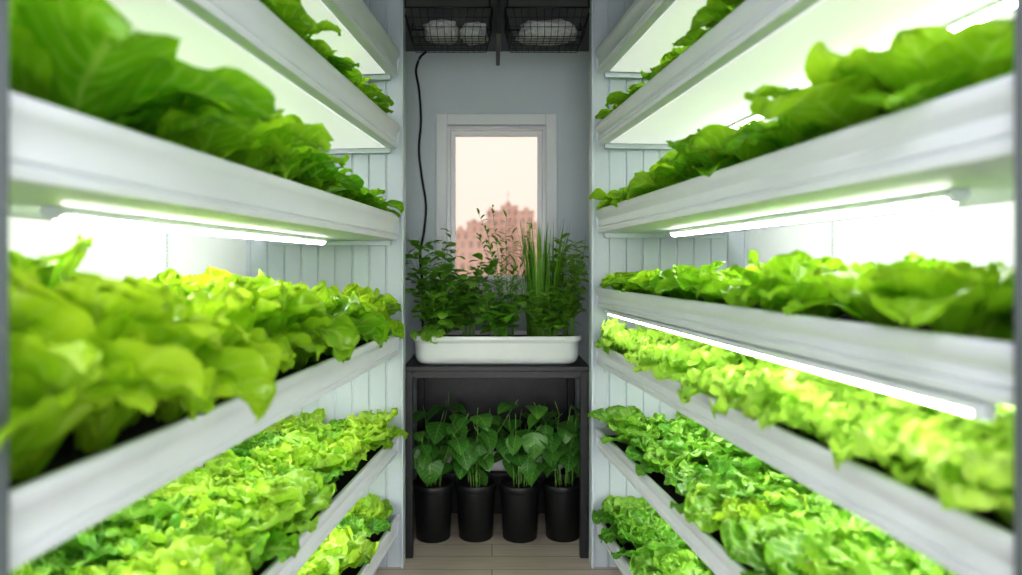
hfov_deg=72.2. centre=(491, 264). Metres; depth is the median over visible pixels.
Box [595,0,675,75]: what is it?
tray
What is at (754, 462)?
lettuce
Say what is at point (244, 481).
lettuce
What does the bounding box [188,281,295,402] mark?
lettuce
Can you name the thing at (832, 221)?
hanging chain
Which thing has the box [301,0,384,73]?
light
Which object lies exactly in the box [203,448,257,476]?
lettuce
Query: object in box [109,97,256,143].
lettuce
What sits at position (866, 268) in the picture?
lettuce
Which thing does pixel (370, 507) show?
lettuce
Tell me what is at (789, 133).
lettuce
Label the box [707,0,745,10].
lettuce
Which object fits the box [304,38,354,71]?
lettuce
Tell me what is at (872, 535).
lettuce
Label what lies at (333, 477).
lettuce
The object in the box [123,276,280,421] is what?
lettuce
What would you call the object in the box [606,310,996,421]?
light
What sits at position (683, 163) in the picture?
lettuce
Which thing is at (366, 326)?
lettuce
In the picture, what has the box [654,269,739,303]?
lettuce
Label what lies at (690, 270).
lettuce
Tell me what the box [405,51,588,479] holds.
wall
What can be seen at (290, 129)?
lettuce
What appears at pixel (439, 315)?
basil plant
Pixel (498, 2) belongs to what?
bar
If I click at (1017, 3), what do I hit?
rack
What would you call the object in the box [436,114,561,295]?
window
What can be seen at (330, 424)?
lettuce
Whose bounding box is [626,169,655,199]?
lettuce
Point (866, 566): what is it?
lettuce
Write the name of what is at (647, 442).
lettuce
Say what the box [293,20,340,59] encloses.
lettuce
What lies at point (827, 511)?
lettuce
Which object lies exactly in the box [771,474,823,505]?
lettuce
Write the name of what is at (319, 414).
lettuce
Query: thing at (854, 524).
lettuce
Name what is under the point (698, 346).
lettuce
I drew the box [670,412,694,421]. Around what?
lettuce
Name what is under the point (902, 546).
lettuce
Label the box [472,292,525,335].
plant
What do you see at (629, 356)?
lettuce
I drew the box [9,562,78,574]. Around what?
lettuce
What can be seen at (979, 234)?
wall
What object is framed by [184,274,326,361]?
lettuce
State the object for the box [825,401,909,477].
lettuce
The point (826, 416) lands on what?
lettuce
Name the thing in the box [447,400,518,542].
potted plant
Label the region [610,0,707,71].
light
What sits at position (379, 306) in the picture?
lettuce
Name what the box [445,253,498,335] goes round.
plant
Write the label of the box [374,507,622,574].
floor
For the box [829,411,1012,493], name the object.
lettuce
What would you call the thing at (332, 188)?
lettuce
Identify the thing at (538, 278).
clump
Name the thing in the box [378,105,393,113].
lettuce
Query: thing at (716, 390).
lettuce
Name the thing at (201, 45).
light
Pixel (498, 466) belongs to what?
planter
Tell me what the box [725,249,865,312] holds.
lettuce
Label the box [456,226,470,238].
apartment building
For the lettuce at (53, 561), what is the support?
on the tray at (352, 485)
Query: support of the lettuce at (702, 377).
on the tray at (977, 542)
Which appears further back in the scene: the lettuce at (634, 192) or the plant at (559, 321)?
the plant at (559, 321)
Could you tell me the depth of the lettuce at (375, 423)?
2.99 m
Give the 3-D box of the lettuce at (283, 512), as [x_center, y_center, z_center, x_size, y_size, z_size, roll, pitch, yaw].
[-0.641,0.695,1.918,0.333,0.151,0.354,0,0,-7]
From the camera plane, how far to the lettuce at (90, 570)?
1.55 m
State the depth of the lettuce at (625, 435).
2.78 m
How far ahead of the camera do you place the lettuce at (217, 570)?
1.47 m
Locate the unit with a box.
[405,0,588,50]
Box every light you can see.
[39,207,328,244]
[108,0,384,148]
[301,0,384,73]
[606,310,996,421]
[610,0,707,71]
[610,0,1013,143]
[668,190,971,236]
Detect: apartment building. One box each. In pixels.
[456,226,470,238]
[456,239,500,274]
[467,219,488,238]
[487,207,500,268]
[501,202,517,274]
[516,207,534,274]
[527,221,536,268]
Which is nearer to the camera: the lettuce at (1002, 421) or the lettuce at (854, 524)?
the lettuce at (1002, 421)
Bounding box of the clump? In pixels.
[516,217,569,335]
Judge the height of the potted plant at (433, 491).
0.689 m
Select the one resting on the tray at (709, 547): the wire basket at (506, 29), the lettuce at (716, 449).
the lettuce at (716, 449)
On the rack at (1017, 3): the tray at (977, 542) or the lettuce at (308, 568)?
the tray at (977, 542)
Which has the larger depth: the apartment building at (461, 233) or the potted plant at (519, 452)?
the apartment building at (461, 233)
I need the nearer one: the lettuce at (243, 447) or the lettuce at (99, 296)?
the lettuce at (99, 296)
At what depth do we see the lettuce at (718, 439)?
2.56 m
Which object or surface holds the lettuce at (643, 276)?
in the tray at (976, 368)
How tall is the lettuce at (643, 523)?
0.141 m
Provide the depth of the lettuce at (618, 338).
2.74 m
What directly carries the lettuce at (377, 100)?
on the tray at (249, 24)
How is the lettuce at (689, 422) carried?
on the tray at (709, 547)
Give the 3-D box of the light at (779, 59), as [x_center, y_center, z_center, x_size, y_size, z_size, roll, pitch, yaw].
[0.835,-0.515,2.015,0.465,0.026,2.050,0,0,-5]
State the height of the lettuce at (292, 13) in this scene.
0.126 m
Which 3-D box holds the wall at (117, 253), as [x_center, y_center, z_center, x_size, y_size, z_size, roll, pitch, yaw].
[-1.296,0.075,1.299,0.083,2.530,5.450,0,0,5]
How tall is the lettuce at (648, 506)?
0.137 m
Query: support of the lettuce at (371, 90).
on the tray at (249, 24)
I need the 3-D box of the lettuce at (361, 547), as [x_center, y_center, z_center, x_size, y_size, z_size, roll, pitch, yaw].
[-0.592,1.034,2.474,0.303,0.192,0.344,0,0,42]
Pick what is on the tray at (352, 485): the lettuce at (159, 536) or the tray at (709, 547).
the lettuce at (159, 536)
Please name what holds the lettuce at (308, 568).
on the tray at (386, 538)
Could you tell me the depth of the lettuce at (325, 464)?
2.37 m
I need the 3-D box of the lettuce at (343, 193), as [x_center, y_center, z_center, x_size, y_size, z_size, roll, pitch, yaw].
[-0.562,-0.253,2.508,0.264,0.117,0.309,0,0,3]
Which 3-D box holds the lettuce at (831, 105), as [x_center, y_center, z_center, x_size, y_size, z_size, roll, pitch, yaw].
[0.746,-0.325,1.331,0.498,0.222,0.459,0,0,-35]
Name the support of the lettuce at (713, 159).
in the tray at (963, 139)
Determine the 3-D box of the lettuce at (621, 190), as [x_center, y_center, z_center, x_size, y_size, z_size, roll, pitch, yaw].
[0.620,-0.271,2.687,0.234,0.108,0.251,0,0,26]
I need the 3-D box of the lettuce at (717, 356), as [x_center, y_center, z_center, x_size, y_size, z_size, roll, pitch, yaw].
[0.650,0.302,2.073,0.287,0.144,0.289,0,0,23]
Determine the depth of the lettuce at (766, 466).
2.28 m
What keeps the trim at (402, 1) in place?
attached to the wall at (373, 266)
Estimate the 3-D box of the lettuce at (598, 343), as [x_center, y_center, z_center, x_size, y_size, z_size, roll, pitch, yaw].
[0.562,0.314,2.958,0.247,0.122,0.260,0,0,14]
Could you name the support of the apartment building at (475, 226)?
on the ground
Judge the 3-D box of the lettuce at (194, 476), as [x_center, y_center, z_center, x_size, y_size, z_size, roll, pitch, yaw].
[-0.987,0.699,2.114,0.278,0.140,0.299,0,0,-13]
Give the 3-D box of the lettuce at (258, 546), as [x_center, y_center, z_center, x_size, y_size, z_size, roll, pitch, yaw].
[-0.675,0.699,1.741,0.366,0.141,0.314,0,0,-29]
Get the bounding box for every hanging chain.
[166,232,168,269]
[831,221,833,257]
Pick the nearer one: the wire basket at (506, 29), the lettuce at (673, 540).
the lettuce at (673, 540)
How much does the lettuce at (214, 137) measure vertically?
0.212 m
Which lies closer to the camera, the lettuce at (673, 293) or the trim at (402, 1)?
the lettuce at (673, 293)
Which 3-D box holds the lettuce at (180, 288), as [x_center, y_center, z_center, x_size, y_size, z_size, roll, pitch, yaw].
[-0.846,0.182,1.712,0.475,0.278,0.470,0,0,34]
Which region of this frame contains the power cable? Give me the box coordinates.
[415,51,426,326]
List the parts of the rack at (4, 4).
upright post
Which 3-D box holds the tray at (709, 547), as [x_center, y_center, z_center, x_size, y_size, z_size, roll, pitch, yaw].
[0.827,0.767,2.016,0.540,0.097,2.226,0,0,-5]
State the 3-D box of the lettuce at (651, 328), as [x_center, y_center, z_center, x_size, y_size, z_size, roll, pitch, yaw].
[0.706,0.301,2.697,0.254,0.151,0.308,0,0,-26]
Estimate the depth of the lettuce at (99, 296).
1.18 m
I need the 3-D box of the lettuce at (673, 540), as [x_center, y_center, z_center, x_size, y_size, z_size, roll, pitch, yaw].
[0.608,1.054,2.636,0.338,0.166,0.315,0,0,-7]
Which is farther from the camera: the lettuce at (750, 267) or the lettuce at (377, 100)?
the lettuce at (377, 100)
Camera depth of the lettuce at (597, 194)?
2.96 m
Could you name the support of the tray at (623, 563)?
on the rack at (1017, 3)
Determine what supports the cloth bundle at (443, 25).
in the wire basket at (490, 25)
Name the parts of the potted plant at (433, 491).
pot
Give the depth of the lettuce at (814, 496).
1.96 m
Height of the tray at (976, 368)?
0.090 m
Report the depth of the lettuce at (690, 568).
2.37 m
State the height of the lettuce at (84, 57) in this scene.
0.242 m
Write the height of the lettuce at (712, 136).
0.163 m
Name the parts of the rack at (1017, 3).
upright post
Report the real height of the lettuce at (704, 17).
0.131 m
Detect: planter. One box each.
[412,330,581,364]
[447,448,563,470]
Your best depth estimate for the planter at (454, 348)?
3.21 m
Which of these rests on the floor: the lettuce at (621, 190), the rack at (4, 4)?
the rack at (4, 4)
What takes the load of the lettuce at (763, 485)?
on the tray at (709, 547)
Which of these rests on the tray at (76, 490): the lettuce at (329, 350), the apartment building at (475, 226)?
the lettuce at (329, 350)
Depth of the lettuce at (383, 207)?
2.99 m
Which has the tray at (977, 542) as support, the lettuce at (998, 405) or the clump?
the lettuce at (998, 405)
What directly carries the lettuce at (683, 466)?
on the tray at (709, 547)
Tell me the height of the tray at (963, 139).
0.106 m
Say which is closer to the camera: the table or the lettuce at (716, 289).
the lettuce at (716, 289)
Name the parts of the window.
sash, sill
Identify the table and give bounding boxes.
[405,354,588,557]
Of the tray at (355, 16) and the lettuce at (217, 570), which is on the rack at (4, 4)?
the tray at (355, 16)
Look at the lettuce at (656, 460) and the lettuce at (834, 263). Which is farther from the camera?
the lettuce at (656, 460)
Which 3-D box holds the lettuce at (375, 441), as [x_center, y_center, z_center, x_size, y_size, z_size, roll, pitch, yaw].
[-0.539,0.702,2.818,0.272,0.138,0.318,0,0,4]
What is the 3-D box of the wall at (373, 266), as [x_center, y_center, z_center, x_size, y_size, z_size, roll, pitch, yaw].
[0.025,0.075,3.132,2.343,2.530,0.056,0,0,0]
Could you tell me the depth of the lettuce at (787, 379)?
1.50 m
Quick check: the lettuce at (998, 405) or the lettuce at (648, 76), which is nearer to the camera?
the lettuce at (998, 405)
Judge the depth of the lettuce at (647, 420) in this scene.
2.95 m
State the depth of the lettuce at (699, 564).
2.38 m
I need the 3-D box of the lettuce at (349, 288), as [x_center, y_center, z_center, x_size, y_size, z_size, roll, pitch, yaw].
[-0.546,0.196,2.802,0.334,0.246,0.399,0,0,-1]
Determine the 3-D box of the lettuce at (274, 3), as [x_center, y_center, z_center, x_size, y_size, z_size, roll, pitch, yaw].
[-0.687,-0.647,1.712,0.298,0.110,0.213,0,0,26]
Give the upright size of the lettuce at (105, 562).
0.121 m
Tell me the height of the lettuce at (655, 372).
0.120 m
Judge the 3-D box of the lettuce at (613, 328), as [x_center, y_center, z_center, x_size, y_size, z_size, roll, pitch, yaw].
[0.573,0.298,2.838,0.277,0.156,0.227,0,0,12]
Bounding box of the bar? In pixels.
[496,0,500,65]
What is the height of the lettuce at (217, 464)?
0.146 m
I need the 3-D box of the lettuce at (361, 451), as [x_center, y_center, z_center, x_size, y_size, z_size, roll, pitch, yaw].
[-0.583,0.706,2.599,0.283,0.126,0.242,0,0,16]
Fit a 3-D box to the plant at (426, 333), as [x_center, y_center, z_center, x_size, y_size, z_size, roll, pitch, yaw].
[-0.289,0.318,3.218,0.151,0.090,0.120,0,0,-40]
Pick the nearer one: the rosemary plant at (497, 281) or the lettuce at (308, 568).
the lettuce at (308, 568)
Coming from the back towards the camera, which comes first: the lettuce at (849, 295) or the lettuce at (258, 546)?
the lettuce at (258, 546)
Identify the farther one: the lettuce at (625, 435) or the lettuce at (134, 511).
the lettuce at (625, 435)
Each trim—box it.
[401,0,404,567]
[589,0,593,567]
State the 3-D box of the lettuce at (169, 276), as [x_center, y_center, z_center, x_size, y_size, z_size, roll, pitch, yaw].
[-0.840,0.166,1.894,0.466,0.317,0.470,0,0,41]
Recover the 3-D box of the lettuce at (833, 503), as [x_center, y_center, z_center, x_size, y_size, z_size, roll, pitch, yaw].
[1.007,0.694,1.923,0.288,0.109,0.324,0,0,-25]
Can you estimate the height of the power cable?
2.524 m
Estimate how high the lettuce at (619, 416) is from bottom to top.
0.132 m
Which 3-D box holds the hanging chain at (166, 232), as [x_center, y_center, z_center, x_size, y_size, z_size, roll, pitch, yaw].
[-1.022,-0.020,2.203,0.007,0.175,0.008,0,0,-40]
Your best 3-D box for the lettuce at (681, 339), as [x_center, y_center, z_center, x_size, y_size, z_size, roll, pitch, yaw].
[0.763,0.303,2.395,0.314,0.147,0.260,0,0,24]
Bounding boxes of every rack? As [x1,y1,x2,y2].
[0,0,390,574]
[604,0,1021,574]
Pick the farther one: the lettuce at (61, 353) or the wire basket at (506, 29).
the wire basket at (506, 29)
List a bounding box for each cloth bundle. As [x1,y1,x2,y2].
[422,19,458,44]
[460,22,488,45]
[515,18,577,45]
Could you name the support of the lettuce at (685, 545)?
on the tray at (623, 563)
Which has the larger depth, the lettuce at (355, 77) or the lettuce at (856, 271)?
the lettuce at (355, 77)
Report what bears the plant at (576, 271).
on the planter at (454, 348)
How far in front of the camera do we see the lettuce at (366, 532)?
2.66 m
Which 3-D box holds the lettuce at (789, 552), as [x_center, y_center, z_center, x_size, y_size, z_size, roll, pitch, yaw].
[0.721,0.675,1.518,0.364,0.152,0.315,0,0,-40]
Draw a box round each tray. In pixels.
[9,89,399,240]
[9,330,398,571]
[172,0,399,149]
[252,436,399,574]
[321,0,399,77]
[341,513,399,574]
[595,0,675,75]
[595,0,821,145]
[595,72,1013,233]
[595,287,1013,407]
[595,346,1013,574]
[595,427,753,574]
[596,522,713,574]
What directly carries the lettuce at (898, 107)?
in the tray at (963, 139)
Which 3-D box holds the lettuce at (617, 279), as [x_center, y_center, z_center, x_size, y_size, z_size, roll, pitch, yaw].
[0.599,0.075,2.708,0.294,0.106,0.251,0,0,-39]
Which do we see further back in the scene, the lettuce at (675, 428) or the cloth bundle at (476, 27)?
the cloth bundle at (476, 27)
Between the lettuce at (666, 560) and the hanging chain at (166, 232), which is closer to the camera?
the hanging chain at (166, 232)
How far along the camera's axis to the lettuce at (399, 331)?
2.98 m
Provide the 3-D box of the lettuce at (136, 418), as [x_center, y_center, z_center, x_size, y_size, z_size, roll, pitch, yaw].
[-0.912,0.163,1.169,0.456,0.317,0.541,0,0,29]
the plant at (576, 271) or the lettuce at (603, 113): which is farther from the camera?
the plant at (576, 271)
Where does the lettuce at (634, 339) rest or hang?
on the tray at (977, 542)
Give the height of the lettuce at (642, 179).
0.128 m
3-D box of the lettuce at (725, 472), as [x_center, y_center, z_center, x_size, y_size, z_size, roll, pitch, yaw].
[0.661,0.680,2.087,0.309,0.146,0.282,0,0,-15]
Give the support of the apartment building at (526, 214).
on the ground
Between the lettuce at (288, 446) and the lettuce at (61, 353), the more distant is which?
the lettuce at (288, 446)
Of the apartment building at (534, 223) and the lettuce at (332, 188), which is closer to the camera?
the lettuce at (332, 188)
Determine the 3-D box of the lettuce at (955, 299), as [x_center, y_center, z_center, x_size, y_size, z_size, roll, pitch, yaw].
[0.761,0.060,1.108,0.297,0.136,0.339,0,0,31]
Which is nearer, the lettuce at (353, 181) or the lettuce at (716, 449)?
the lettuce at (353, 181)
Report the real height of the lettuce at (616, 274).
0.106 m
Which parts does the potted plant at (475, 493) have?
pot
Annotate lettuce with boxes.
[0,266,215,480]
[9,0,275,122]
[9,230,129,288]
[9,272,276,452]
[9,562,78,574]
[26,563,155,574]
[28,530,105,574]
[44,514,163,558]
[73,528,163,571]
[98,491,219,523]
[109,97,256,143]
[117,497,253,560]
[119,535,252,574]
[121,412,141,429]
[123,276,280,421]
[138,506,299,570]
[141,268,217,293]
[144,478,268,517]
[146,466,214,498]
[156,265,263,285]
[175,286,190,296]
[178,98,290,158]
[182,449,261,486]
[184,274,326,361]
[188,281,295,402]
[194,114,333,169]
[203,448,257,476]
[205,469,292,497]
[209,478,318,536]
[213,567,225,574]
[218,469,335,522]
[225,444,303,481]
[230,430,285,456]
[250,430,330,470]
[251,417,305,440]
[256,282,359,355]
[257,276,291,284]
[258,146,349,189]
[259,0,279,8]
[263,468,343,492]
[265,0,322,31]
[272,407,326,430]
[272,424,345,446]
[274,280,389,369]
[274,446,358,476]
[287,282,389,361]
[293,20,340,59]
[295,152,363,191]
[295,546,345,574]
[298,418,348,431]
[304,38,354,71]
[306,526,379,574]
[310,156,358,197]
[312,434,370,461]
[322,288,372,355]
[324,423,393,450]
[325,528,371,566]
[328,56,361,85]
[329,514,390,544]
[330,283,396,343]
[334,183,377,198]
[335,407,407,439]
[341,291,397,349]
[345,493,392,523]
[351,187,383,203]
[356,77,393,106]
[360,294,405,340]
[365,188,403,212]
[366,88,389,106]
[377,196,400,217]
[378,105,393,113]
[587,405,670,432]
[589,188,619,209]
[592,495,660,529]
[595,106,614,118]
[595,325,646,354]
[598,508,671,545]
[600,272,630,291]
[600,318,645,354]
[600,422,663,450]
[603,275,646,293]
[605,82,645,108]
[609,270,647,292]
[610,186,627,206]
[611,330,646,352]
[611,528,691,559]
[613,102,622,108]
[619,187,637,195]
[619,329,677,353]
[621,268,664,295]
[624,160,687,192]
[624,338,669,363]
[625,433,691,462]
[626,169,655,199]
[629,70,658,95]
[629,541,712,574]
[632,341,702,373]
[635,441,710,475]
[643,281,683,298]
[645,419,674,438]
[645,505,662,520]
[646,327,677,336]
[649,150,707,184]
[650,46,689,72]
[650,261,724,300]
[650,561,712,574]
[652,344,709,380]
[654,47,687,73]
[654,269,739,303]
[654,528,688,547]
[658,344,757,381]
[658,420,714,444]
[661,459,747,496]
[664,460,774,514]
[666,124,741,176]
[668,435,740,465]
[670,334,702,345]
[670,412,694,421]
[672,28,710,46]
[676,363,759,404]
[680,418,707,433]
[683,482,809,532]
[685,118,783,161]
[686,2,740,35]
[688,360,784,400]
[689,343,715,350]
[692,448,763,476]
[693,433,732,444]
[694,556,714,574]
[696,277,761,307]
[696,341,761,363]
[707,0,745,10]
[709,369,829,425]
[714,469,791,490]
[720,511,826,572]
[721,443,771,468]
[722,114,832,153]
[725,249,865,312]
[725,265,760,305]
[735,455,793,486]
[737,365,877,436]
[739,525,910,574]
[743,41,893,131]
[755,484,831,515]
[756,390,901,446]
[758,261,862,318]
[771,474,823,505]
[782,267,909,326]
[782,501,849,532]
[801,493,848,517]
[814,256,874,310]
[818,509,949,574]
[819,557,909,574]
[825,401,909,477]
[829,18,1013,110]
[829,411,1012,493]
[836,388,915,406]
[847,250,983,278]
[860,395,936,419]
[863,260,906,269]
[864,530,896,544]
[865,260,1013,336]
[883,88,906,111]
[890,557,955,574]
[891,416,1013,531]
[898,542,947,573]
[918,403,1011,439]
[925,404,1013,410]
[940,408,1013,451]
[970,261,1013,341]
[994,271,1013,289]
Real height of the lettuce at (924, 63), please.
0.168 m
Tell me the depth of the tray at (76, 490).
1.20 m
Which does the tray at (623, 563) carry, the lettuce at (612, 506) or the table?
the lettuce at (612, 506)
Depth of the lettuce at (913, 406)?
1.30 m
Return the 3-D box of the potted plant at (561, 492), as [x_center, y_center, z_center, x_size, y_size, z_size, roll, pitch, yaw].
[0.382,0.997,3.441,0.282,0.686,0.521,0,0,31]
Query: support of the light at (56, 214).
attached to the tray at (59, 156)
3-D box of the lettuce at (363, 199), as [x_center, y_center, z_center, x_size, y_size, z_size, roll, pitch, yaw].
[-0.539,-0.249,2.693,0.265,0.113,0.286,1,0,3]
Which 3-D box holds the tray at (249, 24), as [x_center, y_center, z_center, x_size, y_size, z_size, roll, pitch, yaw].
[-0.778,-0.565,2.016,0.540,0.112,2.226,0,0,5]
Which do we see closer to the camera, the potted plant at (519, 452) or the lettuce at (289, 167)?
the lettuce at (289, 167)
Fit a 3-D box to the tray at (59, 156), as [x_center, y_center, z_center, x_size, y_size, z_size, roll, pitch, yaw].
[-0.778,-0.165,2.016,0.540,0.116,2.226,0,0,5]
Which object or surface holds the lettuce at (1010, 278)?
in the tray at (976, 368)
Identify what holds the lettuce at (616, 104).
on the tray at (751, 22)
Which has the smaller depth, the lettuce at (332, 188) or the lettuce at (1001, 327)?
the lettuce at (1001, 327)
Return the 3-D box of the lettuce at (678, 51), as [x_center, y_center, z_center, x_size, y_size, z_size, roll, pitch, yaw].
[0.643,-0.641,2.196,0.268,0.098,0.229,0,0,20]
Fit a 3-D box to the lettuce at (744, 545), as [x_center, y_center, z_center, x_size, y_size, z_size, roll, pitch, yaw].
[0.721,0.691,1.713,0.259,0.120,0.338,0,0,44]
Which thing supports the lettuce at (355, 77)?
on the tray at (249, 24)
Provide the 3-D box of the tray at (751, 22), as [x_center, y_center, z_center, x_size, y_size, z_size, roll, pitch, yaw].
[0.827,-0.575,2.016,0.540,0.092,2.226,0,0,-5]
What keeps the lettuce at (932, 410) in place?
on the tray at (977, 542)
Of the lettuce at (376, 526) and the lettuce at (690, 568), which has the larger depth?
the lettuce at (376, 526)
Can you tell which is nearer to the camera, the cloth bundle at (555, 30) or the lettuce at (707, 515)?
the lettuce at (707, 515)
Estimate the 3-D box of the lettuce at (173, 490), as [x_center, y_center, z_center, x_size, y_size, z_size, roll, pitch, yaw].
[-0.805,0.700,1.985,0.328,0.140,0.308,0,0,12]
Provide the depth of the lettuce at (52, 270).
1.37 m
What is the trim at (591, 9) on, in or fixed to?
attached to the wall at (373, 266)
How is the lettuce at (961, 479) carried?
on the tray at (977, 542)
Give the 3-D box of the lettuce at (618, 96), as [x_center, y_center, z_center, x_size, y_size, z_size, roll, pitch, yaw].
[0.590,-0.649,2.642,0.306,0.114,0.266,0,0,-2]
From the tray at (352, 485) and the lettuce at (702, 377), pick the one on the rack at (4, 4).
the tray at (352, 485)
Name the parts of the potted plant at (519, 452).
pot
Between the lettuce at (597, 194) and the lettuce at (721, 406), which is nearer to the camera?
the lettuce at (721, 406)
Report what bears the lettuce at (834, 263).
in the tray at (976, 368)
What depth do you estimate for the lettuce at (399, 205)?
2.82 m
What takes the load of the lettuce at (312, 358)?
on the tray at (76, 490)
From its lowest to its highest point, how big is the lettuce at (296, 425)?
0.141 m
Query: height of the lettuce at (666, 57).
0.119 m
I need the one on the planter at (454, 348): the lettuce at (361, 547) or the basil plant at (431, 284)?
the basil plant at (431, 284)
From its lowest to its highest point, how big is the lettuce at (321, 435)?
0.135 m
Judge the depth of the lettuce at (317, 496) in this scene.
2.00 m
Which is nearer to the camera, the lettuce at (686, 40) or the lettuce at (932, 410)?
the lettuce at (932, 410)
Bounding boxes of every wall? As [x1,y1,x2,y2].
[9,217,245,467]
[246,0,748,566]
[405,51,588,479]
[749,119,1013,267]
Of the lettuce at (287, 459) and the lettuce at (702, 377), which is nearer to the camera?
the lettuce at (702, 377)
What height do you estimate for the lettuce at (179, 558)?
0.172 m
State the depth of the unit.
3.35 m
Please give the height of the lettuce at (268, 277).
0.292 m
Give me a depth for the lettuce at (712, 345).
2.27 m
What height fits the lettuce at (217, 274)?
0.321 m
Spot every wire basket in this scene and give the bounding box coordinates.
[405,0,492,52]
[503,0,589,52]
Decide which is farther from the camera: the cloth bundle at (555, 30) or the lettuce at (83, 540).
the cloth bundle at (555, 30)
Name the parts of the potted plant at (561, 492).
pot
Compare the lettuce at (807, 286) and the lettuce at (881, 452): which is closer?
the lettuce at (881, 452)
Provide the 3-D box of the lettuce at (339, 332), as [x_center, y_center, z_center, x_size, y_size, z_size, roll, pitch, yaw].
[-0.646,0.175,1.938,0.438,0.289,0.461,0,0,-41]
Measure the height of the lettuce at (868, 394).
0.124 m
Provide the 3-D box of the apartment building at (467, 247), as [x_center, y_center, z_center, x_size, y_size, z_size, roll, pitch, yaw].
[-1.571,5.752,50.420,4.366,15.176,0.960,0,0,0]
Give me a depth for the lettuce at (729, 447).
2.44 m
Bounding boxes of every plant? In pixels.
[405,228,466,329]
[405,281,480,335]
[410,325,444,343]
[414,396,475,542]
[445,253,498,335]
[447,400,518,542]
[470,204,535,335]
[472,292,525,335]
[493,402,571,542]
[513,280,583,335]
[525,402,578,542]
[542,233,588,335]
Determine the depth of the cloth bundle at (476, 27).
3.23 m
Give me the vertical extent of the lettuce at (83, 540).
0.158 m
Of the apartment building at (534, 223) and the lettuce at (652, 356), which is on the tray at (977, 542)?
the lettuce at (652, 356)
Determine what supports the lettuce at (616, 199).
in the tray at (963, 139)
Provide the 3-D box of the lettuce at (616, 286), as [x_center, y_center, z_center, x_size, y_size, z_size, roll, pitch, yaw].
[0.537,0.078,2.966,0.208,0.100,0.226,0,0,-44]
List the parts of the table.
leg, leg, panel, leg, leg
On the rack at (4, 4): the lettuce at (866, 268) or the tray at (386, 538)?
the tray at (386, 538)
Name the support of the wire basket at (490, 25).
hanging from the unit
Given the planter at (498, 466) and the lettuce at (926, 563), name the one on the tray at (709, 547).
the lettuce at (926, 563)
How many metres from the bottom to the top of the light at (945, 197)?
0.027 m

